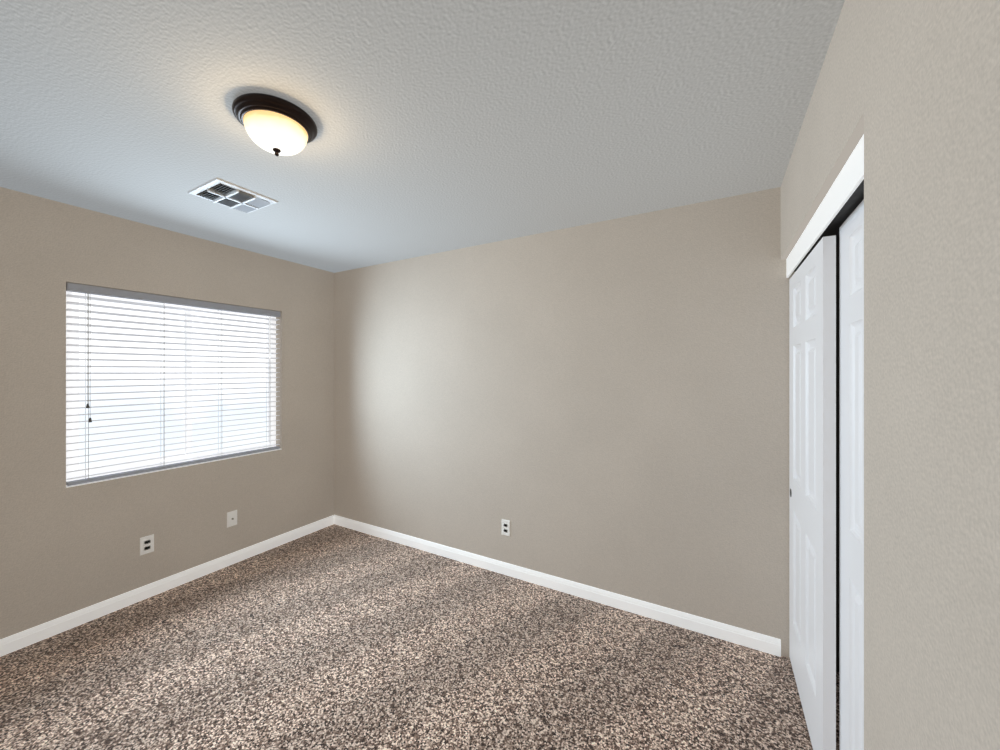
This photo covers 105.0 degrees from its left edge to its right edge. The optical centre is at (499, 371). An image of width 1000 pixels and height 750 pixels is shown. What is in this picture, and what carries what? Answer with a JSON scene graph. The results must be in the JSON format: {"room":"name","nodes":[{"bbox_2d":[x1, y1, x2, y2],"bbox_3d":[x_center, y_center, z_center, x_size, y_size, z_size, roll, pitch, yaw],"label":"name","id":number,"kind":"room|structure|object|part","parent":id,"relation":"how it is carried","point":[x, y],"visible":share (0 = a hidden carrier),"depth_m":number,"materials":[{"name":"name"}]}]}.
{"room":"empty bedroom","nodes":[
{"label":"empty bedroom","id":0,"kind":"room"},
{"bbox_2d":[0,187,333,638],"bbox_3d":[-2.477,0.259,2.366,0.150,2.440,3.539,0,0,29],"label":"wall","id":1,"kind":"structure","parent":0,"point":[64,551],"depth_m":2.38,"materials":[{"name":"beige paint"}]},
{"bbox_2d":[140,534,153,555],"bbox_3d":[-2.305,1.133,2.507,0.009,0.114,0.070,0,0,29],"label":"outlet","id":2,"kind":"object","parent":1,"relation":"attached to","point":[147,542],"visible":1,"depth_m":2.50,"materials":[{"name":"white plastic"}]},
{"bbox_2d":[0,515,333,656],"bbox_3d":[-2.409,1.437,2.320,0.013,0.085,3.226,0,0,29],"label":"baseboard","id":3,"kind":"structure","parent":1,"relation":"attached to","point":[25,638],"depth_m":2.48,"materials":[{"name":"white wood"}]},
{"bbox_2d":[66,282,280,487],"bbox_3d":[-2.239,0.075,2.778,0.148,1.183,1.253,0,0,29],"label":"window blind","id":4,"kind":"structure","parent":1,"relation":"in","point":[155,383],"depth_m":2.63,"materials":[{"name":"white plastic"}]},
{"bbox_3d":[-2.216,0.665,2.765,0.090,0.004,1.253,0,0,29],"label":"sill","id":5,"kind":"part","parent":4,"relation":"part of","materials":[{"name":"white"}]},
{"bbox_2d":[227,510,236,527],"bbox_3d":[-2.053,1.131,2.946,0.018,0.114,0.070,0,0,29],"label":"outlet","id":6,"kind":"object","parent":1,"relation":"attached to","point":[231,516],"visible":1,"depth_m":2.94,"materials":[{"name":"white plastic"}]},
{"bbox_2d":[0,524,838,749],"bbox_3d":[-0.526,1.529,1.262,4.634,0.100,3.539,0,0,29],"label":"floor","id":7,"kind":"structure","parent":0,"point":[332,637],"depth_m":1.91,"materials":[{"name":"brown carpet"}]},
{"bbox_2d":[0,0,844,272],"bbox_3d":[-0.526,-1.011,1.262,4.634,0.100,3.539,0,0,29],"label":"ceiling","id":8,"kind":"structure","parent":0,"point":[442,125],"depth_m":1.39,"materials":[{"name":"white paint"}]},
{"bbox_2d":[188,177,277,212],"bbox_3d":[-1.462,-0.950,2.109,0.310,0.022,0.308,0,0,29],"label":"ceiling vent","id":9,"kind":"object","parent":8,"relation":"in","point":[223,192],"visible":1,"depth_m":2.08,"materials":[{"name":"grey metal"}]},
{"bbox_2d":[232,93,317,155],"bbox_3d":[-0.845,-0.887,1.452,0.279,0.147,0.279,0,0,29],"label":"ceiling light fixture","id":10,"kind":"object","parent":8,"relation":"attached to","point":[277,125],"visible":1,"depth_m":1.38,"materials":[{"name":"white glass"}]},
{"bbox_3d":[-0.845,-0.881,1.452,0.212,0.084,0.212,0,0,29],"label":"lamp shade","id":11,"kind":"part","parent":10,"relation":"part of","materials":[{"name":"white glass"}]},
{"bbox_2d":[334,187,795,657],"bbox_3d":[0.026,0.259,2.896,3.684,2.440,0.150,0,0,29],"label":"wall","id":12,"kind":"structure","parent":0,"point":[615,392],"depth_m":2.48,"materials":[{"name":"beige paint"}]},
{"bbox_2d":[502,519,509,535],"bbox_3d":[0.042,1.139,2.796,0.070,0.114,0.009,0,0,29],"label":"outlet","id":13,"kind":"object","parent":12,"relation":"attached to","point":[505,523],"visible":1,"depth_m":2.79,"materials":[{"name":"white plastic"}]},
{"bbox_2d":[334,515,780,656],"bbox_3d":[-0.080,1.437,2.862,3.534,0.085,0.013,0,0,29],"label":"baseboard","id":14,"kind":"structure","parent":12,"relation":"attached to","point":[754,640],"depth_m":2.48,"materials":[{"name":"white wood"}]},
{"bbox_2d":[836,245,838,672],"bbox_3d":[1.179,0.259,0.383,0.800,2.440,3.389,0,0,29],"label":"wall","id":15,"kind":"structure","parent":0,"point":[837,247],"depth_m":1.89,"materials":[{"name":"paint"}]},
{"bbox_2d":[781,0,999,749],"bbox_3d":[0.729,0.259,0.552,0.150,2.440,3.239,0,0,29],"label":"wall","id":16,"kind":"structure","parent":0,"point":[923,76],"depth_m":0.61,"materials":[{"name":"beige paint"}]},
{"bbox_2d":[789,235,835,749],"bbox_3d":[1.327,0.497,1.654,0.036,1.940,0.720,0,0,29],"label":"closet door","id":17,"kind":"structure","parent":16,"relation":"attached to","point":[812,288],"depth_m":1.50,"materials":[{"name":"white wood"}]},
{"bbox_3d":[1.327,0.497,1.654,0.036,1.940,0.720,0,0,29],"label":"door","id":18,"kind":"part","parent":17,"relation":"part of","materials":[{"name":"white wood"}]},
{"bbox_2d":[786,134,863,277],"bbox_3d":[1.165,-0.532,1.417,0.009,0.099,1.301,0,0,30],"label":"trim","id":19,"kind":"structure","parent":16,"relation":"attached to","point":[851,175],"depth_m":1.20,"materials":[{"name":"white wood"}]},
{"bbox_2d":[793,179,863,271],"bbox_3d":[1.216,-0.547,1.389,0.107,0.069,1.301,0,0,30],"label":"door track","id":20,"kind":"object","parent":16,"relation":"attached to","point":[857,197],"depth_m":1.27,"materials":[{"name":"black metal"}]},
{"bbox_2d":[839,199,863,749],"bbox_3d":[1.053,0.483,1.074,0.036,1.968,0.586,0,0,30],"label":"closet door","id":21,"kind":"structure","parent":16,"relation":"in","point":[851,233],"depth_m":1.23,"materials":[{"name":"white wood"}]}
]}

